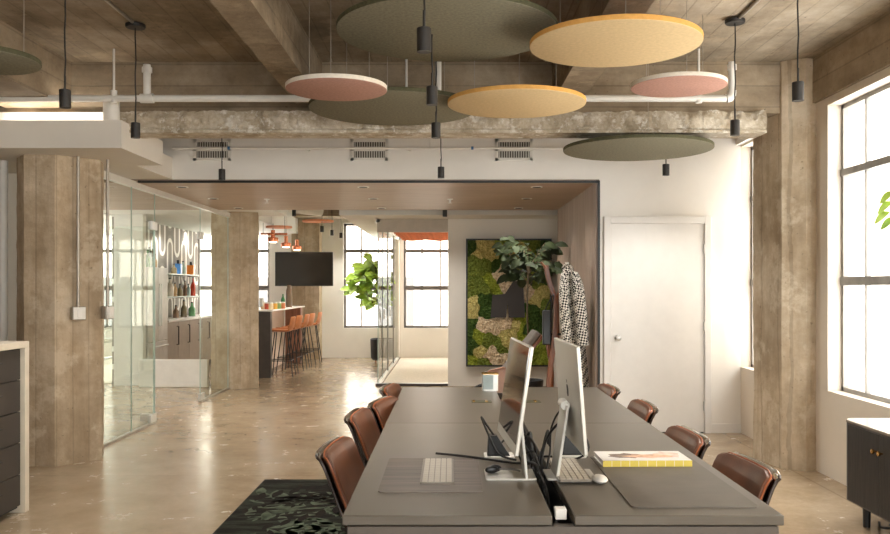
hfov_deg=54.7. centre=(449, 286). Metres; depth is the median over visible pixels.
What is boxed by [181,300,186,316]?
bottle
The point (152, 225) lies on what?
glass wall
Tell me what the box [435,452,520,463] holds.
power cable
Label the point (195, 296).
wall shelf
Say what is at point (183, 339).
cabinet
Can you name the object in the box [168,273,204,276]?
wall shelf
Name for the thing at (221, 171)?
pendant lamp
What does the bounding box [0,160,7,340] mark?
drain pipe
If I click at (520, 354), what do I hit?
desktop computer
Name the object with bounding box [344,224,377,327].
window
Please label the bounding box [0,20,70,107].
beam
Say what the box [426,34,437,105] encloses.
pendant lamp
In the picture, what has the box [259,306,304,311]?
countertop
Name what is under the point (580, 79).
beam
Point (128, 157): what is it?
ceiling
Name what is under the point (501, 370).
desk chair
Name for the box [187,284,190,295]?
bottle
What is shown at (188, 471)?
floor
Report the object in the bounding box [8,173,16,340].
wall
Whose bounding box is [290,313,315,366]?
bar stool
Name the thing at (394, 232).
ceiling baffle
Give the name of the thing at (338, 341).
wall
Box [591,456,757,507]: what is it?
desk mat
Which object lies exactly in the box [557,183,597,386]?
wall
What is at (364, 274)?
fiddle leaf fig
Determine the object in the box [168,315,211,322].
countertop
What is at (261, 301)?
light switch
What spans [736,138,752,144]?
trim
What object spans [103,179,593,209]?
ceiling
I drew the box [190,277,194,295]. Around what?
bottle
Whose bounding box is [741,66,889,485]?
wall
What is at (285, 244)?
pendant
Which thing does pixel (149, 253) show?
bottle
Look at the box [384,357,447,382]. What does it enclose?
floor
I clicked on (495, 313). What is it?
panel
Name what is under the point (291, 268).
television
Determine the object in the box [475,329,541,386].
lounge chair
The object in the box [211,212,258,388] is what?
column
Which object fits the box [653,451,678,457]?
picture
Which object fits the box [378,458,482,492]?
desk mat
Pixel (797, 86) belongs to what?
pendant lamp
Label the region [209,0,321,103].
beam
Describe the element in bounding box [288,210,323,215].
air duct
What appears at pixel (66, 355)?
column
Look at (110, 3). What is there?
conduit
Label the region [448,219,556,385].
wall
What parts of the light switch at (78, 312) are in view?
plate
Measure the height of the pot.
0.472 m
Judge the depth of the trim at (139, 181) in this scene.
8.54 m
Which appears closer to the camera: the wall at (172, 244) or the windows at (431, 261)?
the wall at (172, 244)
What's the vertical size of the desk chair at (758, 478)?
0.743 m
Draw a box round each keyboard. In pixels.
[420,458,453,484]
[547,458,591,481]
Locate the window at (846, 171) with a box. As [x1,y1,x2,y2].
[840,83,889,403]
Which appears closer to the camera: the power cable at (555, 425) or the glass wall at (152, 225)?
the power cable at (555, 425)
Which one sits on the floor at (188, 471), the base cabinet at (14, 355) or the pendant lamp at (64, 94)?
the base cabinet at (14, 355)
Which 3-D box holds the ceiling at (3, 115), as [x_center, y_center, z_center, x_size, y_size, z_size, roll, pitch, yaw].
[-5.110,-1.310,6.950,4.980,0.160,0.220,0,0,0]
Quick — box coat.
[559,262,588,386]
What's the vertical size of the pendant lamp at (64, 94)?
0.785 m
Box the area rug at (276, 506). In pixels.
[213,479,346,533]
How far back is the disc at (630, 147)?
6.85 m
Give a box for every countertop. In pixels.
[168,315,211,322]
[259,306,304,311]
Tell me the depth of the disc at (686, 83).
5.50 m
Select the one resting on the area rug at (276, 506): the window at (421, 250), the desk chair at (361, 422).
the desk chair at (361, 422)
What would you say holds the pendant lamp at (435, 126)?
hanging from the ceiling at (175, 30)
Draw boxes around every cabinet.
[0,341,28,516]
[166,315,211,362]
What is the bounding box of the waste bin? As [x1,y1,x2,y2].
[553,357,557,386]
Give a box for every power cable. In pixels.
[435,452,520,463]
[480,416,516,460]
[501,440,532,467]
[524,431,538,485]
[524,433,537,475]
[526,450,545,500]
[527,461,551,514]
[533,469,553,522]
[538,429,548,489]
[540,424,556,494]
[543,411,558,496]
[544,439,589,458]
[878,521,889,529]
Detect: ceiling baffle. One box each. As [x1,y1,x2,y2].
[394,232,447,233]
[396,233,447,235]
[397,234,447,236]
[399,236,447,238]
[400,237,447,239]
[402,239,446,240]
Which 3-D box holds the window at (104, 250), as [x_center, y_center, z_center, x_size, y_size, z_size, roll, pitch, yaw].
[-7.055,-0.230,17.700,0.790,2.140,0.060,0,0,0]
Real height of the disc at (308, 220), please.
0.674 m
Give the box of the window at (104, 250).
[103,249,111,327]
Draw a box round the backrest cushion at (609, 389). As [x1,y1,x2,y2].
[597,383,615,397]
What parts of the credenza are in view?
door, leg, door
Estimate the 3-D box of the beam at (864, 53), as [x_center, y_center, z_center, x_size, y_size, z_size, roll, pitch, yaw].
[2.975,-1.630,1.750,0.230,0.360,10.500,0,0,0]
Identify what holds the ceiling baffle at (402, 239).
hanging from the ceiling at (365, 220)
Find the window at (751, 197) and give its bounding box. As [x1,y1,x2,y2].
[750,147,753,367]
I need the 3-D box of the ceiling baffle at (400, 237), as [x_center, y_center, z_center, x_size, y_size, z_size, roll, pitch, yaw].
[0.000,-0.947,16.475,1.900,0.087,0.030,0,0,0]
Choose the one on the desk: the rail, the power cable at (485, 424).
the power cable at (485, 424)
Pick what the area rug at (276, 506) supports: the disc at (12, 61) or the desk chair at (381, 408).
the desk chair at (381, 408)
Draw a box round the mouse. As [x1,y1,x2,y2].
[592,474,607,483]
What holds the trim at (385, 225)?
attached to the wall at (459, 230)
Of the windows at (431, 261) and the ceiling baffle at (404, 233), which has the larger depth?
the windows at (431, 261)
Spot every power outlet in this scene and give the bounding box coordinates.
[471,400,491,402]
[526,400,540,402]
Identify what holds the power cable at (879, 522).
on the floor at (188, 471)
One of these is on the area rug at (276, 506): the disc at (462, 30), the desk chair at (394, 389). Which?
the desk chair at (394, 389)
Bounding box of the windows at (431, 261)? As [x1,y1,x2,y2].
[103,226,447,325]
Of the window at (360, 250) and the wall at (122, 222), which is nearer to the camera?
the wall at (122, 222)
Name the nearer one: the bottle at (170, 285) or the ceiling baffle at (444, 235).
the bottle at (170, 285)
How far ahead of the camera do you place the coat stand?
9.00 m
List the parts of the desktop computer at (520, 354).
plate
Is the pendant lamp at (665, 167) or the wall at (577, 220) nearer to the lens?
the pendant lamp at (665, 167)
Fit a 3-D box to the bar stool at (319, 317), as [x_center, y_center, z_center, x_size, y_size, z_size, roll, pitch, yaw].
[-2.643,0.965,16.401,0.414,0.973,0.410,0,0,-3]
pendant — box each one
[268,230,277,242]
[281,236,290,247]
[292,239,301,250]
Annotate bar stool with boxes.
[272,316,295,376]
[276,315,303,372]
[285,314,309,369]
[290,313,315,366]
[299,312,321,363]
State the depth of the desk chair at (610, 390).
5.84 m
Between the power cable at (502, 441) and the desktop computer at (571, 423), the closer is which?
the desktop computer at (571, 423)
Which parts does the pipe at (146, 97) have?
hanger rod, hanger rod, hanger rod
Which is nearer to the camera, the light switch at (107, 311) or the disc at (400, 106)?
the disc at (400, 106)
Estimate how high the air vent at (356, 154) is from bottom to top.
0.210 m
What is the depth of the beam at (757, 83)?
6.88 m
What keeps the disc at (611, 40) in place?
hanging from the ceiling at (175, 30)
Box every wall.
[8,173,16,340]
[104,171,229,446]
[104,219,447,357]
[112,215,197,384]
[114,214,145,384]
[139,359,208,386]
[158,138,740,423]
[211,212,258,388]
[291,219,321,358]
[375,219,447,385]
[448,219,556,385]
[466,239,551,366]
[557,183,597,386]
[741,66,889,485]
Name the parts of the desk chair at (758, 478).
rail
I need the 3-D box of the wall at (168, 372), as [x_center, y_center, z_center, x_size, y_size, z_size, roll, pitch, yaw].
[-4.000,1.250,12.460,1.000,0.400,0.080,0,0,0]
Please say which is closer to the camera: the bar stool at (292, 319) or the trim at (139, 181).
the trim at (139, 181)
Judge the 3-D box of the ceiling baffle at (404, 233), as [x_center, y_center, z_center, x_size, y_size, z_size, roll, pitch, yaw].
[0.000,-0.947,15.095,1.900,0.087,0.030,0,0,0]
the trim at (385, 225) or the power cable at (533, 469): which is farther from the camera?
the trim at (385, 225)
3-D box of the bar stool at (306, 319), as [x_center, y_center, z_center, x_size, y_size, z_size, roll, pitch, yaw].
[-2.696,0.965,15.251,0.414,0.973,0.410,0,0,-2]
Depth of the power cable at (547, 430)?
3.42 m
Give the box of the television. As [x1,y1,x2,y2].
[275,252,332,285]
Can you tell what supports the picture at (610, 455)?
on the book
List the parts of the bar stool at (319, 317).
leg, leg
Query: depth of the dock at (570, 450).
3.59 m
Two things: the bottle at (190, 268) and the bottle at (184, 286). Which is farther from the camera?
the bottle at (190, 268)
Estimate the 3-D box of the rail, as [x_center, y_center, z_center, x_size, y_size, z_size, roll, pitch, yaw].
[-2.926,-1.332,14.300,0.440,0.937,0.036,0,0,0]
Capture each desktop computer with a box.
[484,337,536,479]
[543,337,593,479]
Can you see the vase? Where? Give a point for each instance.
(288, 290)
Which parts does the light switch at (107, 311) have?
plate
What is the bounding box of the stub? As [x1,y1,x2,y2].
[103,102,119,119]
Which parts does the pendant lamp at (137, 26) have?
cord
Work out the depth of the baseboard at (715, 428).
8.54 m
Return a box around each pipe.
[0,49,736,103]
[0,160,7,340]
[172,138,563,150]
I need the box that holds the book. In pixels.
[594,451,691,466]
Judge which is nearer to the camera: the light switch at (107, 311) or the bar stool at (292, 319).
the light switch at (107, 311)
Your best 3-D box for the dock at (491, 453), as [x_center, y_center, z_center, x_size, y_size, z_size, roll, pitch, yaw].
[0.205,0.664,3.600,0.124,0.092,0.110,0,0,0]
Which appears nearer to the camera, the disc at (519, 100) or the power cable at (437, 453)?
the power cable at (437, 453)
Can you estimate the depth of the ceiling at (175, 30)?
5.96 m
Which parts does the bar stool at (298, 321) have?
leg, leg, leg, leg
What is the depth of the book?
3.42 m
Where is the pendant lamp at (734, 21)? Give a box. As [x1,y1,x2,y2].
[725,17,744,135]
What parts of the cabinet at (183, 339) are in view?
door, door, door, door, door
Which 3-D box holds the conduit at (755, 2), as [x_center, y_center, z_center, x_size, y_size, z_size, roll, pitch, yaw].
[1.920,-1.786,1.200,0.080,0.028,9.200,0,0,0]
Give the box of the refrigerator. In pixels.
[146,267,168,358]
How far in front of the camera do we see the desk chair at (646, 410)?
4.99 m
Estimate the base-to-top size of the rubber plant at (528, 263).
2.054 m
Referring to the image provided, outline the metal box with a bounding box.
[481,372,498,390]
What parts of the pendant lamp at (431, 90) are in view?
cord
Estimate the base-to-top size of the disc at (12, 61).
0.550 m
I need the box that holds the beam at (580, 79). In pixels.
[552,0,653,94]
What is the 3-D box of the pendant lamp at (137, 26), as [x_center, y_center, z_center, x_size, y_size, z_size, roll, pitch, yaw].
[-2.142,-1.408,5.858,0.132,0.785,0.132,0,0,0]
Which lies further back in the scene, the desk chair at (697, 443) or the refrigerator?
the refrigerator
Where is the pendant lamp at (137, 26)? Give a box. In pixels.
[125,21,145,138]
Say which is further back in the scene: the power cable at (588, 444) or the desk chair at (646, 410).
the desk chair at (646, 410)
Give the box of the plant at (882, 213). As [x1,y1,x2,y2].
[874,191,889,229]
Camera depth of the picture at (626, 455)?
3.47 m
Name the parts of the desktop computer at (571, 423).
plate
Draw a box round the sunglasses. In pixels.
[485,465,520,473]
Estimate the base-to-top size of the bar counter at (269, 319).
1.085 m
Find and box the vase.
[286,285,291,306]
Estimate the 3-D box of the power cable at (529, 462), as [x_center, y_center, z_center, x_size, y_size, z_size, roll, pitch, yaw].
[0.333,0.743,3.200,0.024,0.143,0.407,0,0,-7]
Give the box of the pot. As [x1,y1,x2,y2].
[370,338,377,362]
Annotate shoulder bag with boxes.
[542,294,553,344]
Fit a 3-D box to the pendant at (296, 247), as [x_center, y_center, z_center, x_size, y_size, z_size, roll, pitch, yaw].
[-2.953,-0.886,16.600,0.180,0.368,0.180,0,0,0]
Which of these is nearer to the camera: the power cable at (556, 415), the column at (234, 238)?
the power cable at (556, 415)
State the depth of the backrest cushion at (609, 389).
5.89 m
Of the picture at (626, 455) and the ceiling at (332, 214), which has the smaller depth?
the picture at (626, 455)
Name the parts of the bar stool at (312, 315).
leg, leg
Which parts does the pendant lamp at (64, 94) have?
cord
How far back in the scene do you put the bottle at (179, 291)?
15.32 m
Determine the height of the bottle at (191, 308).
0.260 m
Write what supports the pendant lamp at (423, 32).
hanging from the ceiling at (175, 30)
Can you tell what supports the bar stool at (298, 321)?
on the floor at (188, 471)
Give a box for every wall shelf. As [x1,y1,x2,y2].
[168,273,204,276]
[168,295,204,297]
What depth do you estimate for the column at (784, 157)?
6.84 m
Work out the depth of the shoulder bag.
8.92 m
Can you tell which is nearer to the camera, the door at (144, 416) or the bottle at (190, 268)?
the door at (144, 416)
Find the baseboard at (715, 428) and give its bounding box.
[711,424,740,432]
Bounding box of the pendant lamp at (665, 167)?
[662,159,669,175]
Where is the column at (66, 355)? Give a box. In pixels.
[16,154,103,466]
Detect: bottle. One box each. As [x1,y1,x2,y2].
[146,249,149,266]
[148,247,151,266]
[168,278,173,295]
[171,264,176,273]
[173,305,178,317]
[174,283,176,295]
[175,260,181,273]
[177,284,182,295]
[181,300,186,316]
[182,261,185,273]
[183,281,186,295]
[187,262,194,274]
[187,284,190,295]
[189,302,194,315]
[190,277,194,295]
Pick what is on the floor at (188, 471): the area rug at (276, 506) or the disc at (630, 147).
the area rug at (276, 506)
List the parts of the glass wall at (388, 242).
pane, pane, rail, pane, pane, sill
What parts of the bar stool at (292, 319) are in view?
leg, leg, leg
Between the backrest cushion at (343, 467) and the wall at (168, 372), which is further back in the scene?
the wall at (168, 372)
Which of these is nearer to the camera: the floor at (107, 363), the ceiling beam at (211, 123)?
the ceiling beam at (211, 123)
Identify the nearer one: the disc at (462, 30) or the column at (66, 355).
the disc at (462, 30)
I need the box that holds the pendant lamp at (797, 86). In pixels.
[792,0,803,101]
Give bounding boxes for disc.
[0,0,41,74]
[266,225,291,228]
[285,0,386,100]
[302,210,333,222]
[308,43,469,125]
[336,0,557,61]
[448,53,585,117]
[530,0,703,66]
[563,134,714,160]
[630,0,727,97]
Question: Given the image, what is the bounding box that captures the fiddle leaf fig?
[340,253,395,362]
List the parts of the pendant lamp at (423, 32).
stem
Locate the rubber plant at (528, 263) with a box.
[492,236,567,386]
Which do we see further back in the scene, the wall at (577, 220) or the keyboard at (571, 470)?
the wall at (577, 220)
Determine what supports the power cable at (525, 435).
on the desk
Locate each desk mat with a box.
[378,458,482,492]
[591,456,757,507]
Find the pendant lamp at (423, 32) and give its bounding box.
[417,0,430,53]
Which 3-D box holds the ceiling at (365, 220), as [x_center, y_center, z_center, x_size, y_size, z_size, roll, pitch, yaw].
[0.675,-1.390,14.775,4.430,0.780,5.650,0,0,0]
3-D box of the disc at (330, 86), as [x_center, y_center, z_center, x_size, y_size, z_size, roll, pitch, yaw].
[-0.685,-1.492,5.190,0.610,0.612,0.610,0,0,0]
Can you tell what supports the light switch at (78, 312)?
attached to the column at (66, 355)
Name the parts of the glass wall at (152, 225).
rail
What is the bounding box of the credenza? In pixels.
[846,418,889,527]
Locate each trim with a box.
[138,180,599,383]
[377,219,447,231]
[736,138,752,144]
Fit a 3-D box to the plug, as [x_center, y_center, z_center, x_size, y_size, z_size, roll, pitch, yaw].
[0.352,0.721,2.745,0.036,0.034,0.040,0,0,0]
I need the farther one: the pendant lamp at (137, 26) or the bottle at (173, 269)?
the bottle at (173, 269)
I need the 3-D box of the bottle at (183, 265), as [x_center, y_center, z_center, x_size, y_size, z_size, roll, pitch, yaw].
[-4.820,-0.348,15.525,0.100,0.240,0.098,0,0,0]
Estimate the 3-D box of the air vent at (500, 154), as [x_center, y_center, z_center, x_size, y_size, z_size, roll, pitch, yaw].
[0.636,-1.362,8.542,0.370,0.210,0.016,0,0,0]
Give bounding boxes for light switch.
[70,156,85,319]
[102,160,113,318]
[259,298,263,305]
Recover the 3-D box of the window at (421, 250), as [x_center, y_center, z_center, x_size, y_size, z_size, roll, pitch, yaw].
[-0.200,-0.230,17.700,1.500,2.140,0.060,0,0,0]
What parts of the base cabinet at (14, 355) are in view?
drawer, drawer, drawer, drawer, drawer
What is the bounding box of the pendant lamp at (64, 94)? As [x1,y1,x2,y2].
[59,0,70,108]
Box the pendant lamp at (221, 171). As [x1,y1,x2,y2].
[219,138,224,179]
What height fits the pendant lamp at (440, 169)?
0.785 m
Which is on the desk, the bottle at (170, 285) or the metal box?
the metal box
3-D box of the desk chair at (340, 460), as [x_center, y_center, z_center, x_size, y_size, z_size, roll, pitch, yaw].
[-0.262,1.053,3.744,0.580,0.743,0.490,0,0,6]
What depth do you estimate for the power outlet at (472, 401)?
5.31 m
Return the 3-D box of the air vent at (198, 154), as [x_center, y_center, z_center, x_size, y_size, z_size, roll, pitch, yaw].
[-2.361,-1.362,8.542,0.370,0.210,0.016,0,0,0]
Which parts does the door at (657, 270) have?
knob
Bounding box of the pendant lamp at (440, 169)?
[438,138,443,177]
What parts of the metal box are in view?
panel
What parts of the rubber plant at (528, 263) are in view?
pot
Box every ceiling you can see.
[0,0,889,61]
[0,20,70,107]
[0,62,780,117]
[0,112,102,119]
[0,120,297,234]
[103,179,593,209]
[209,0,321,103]
[293,210,344,218]
[339,210,556,237]
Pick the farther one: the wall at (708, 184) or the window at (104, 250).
the window at (104, 250)
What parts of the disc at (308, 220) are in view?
panel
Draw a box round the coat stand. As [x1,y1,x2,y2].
[540,262,560,386]
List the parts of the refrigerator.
door, freezer drawer, handle, handle, door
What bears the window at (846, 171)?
in the wall at (834, 406)
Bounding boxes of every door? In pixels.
[140,230,153,420]
[603,217,710,432]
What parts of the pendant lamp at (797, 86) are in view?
cord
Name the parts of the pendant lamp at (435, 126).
cord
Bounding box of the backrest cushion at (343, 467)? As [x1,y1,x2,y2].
[322,436,364,508]
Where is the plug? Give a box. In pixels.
[554,506,566,519]
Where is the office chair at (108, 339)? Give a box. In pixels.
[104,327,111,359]
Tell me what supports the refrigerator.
on the floor at (188, 471)
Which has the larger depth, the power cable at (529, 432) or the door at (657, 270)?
the door at (657, 270)
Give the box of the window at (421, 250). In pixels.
[404,240,447,327]
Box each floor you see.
[0,358,889,533]
[104,358,111,383]
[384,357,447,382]
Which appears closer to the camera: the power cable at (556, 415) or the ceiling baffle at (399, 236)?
the power cable at (556, 415)
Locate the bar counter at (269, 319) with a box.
[259,306,304,377]
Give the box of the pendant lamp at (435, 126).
[431,61,440,138]
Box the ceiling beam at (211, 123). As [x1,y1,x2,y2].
[120,110,766,137]
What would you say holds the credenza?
on the floor at (188, 471)
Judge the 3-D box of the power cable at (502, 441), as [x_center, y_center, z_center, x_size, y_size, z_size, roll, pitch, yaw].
[0.291,0.695,3.606,0.186,0.157,0.066,0,0,-34]
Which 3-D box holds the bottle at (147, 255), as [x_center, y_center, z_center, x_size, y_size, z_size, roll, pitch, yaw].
[-4.680,-0.440,13.309,0.074,0.280,0.073,0,0,0]
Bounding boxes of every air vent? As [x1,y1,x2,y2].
[193,139,230,160]
[351,139,387,160]
[495,139,532,160]
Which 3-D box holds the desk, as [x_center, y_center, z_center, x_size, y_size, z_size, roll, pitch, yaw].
[0.351,1.080,4.385,1.373,0.740,3.430,0,0,0]
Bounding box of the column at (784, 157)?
[753,58,816,471]
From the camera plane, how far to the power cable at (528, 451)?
3.38 m
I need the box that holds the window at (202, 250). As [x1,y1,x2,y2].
[198,235,268,314]
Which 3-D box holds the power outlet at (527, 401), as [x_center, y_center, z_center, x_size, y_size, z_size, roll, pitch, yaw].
[0.497,0.707,5.330,0.124,0.006,0.100,0,0,0]
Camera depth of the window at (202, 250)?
17.68 m
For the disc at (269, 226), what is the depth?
14.48 m
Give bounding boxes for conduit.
[104,0,133,22]
[738,0,760,18]
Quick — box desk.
[342,387,783,533]
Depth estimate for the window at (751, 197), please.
8.52 m
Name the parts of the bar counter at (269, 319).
panel, panel, panel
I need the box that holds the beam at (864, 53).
[813,10,889,102]
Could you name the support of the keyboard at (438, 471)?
on the desk mat at (401, 475)
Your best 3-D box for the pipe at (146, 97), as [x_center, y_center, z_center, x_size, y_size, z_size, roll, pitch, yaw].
[-1.418,-1.595,6.500,7.164,0.410,0.076,0,0,0]
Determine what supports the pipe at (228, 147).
attached to the wall at (708, 184)
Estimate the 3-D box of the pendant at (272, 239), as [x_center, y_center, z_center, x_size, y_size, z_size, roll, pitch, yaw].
[-2.984,-0.908,14.500,0.180,0.323,0.180,0,0,0]
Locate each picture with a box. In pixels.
[608,453,640,457]
[625,454,671,457]
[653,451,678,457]
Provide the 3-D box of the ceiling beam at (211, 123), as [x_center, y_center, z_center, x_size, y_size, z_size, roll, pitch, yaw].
[-0.060,-1.312,6.914,5.120,0.188,0.277,0,0,0]
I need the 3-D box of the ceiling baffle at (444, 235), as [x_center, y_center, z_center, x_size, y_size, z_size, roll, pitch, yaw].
[0.000,-0.947,15.555,1.900,0.087,0.030,0,0,0]
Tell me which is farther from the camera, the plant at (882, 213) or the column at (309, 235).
the column at (309, 235)
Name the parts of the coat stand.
post, post, post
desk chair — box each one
[315,436,364,528]
[344,407,380,466]
[367,396,398,433]
[379,383,401,397]
[484,367,505,399]
[597,383,620,399]
[627,399,658,423]
[665,425,710,458]
[712,452,780,504]
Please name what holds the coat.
hanging from the coat stand
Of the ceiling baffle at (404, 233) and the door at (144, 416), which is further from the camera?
the ceiling baffle at (404, 233)
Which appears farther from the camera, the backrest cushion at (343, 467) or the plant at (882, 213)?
the plant at (882, 213)
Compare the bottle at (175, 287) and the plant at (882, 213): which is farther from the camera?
the bottle at (175, 287)
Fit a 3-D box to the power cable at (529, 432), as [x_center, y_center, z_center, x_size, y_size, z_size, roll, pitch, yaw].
[0.337,0.705,3.461,0.023,0.220,0.329,0,0,-7]
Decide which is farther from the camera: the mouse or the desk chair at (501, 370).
the desk chair at (501, 370)
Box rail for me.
[261,233,286,234]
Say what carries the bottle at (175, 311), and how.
on the cabinet at (183, 339)
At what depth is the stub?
6.67 m

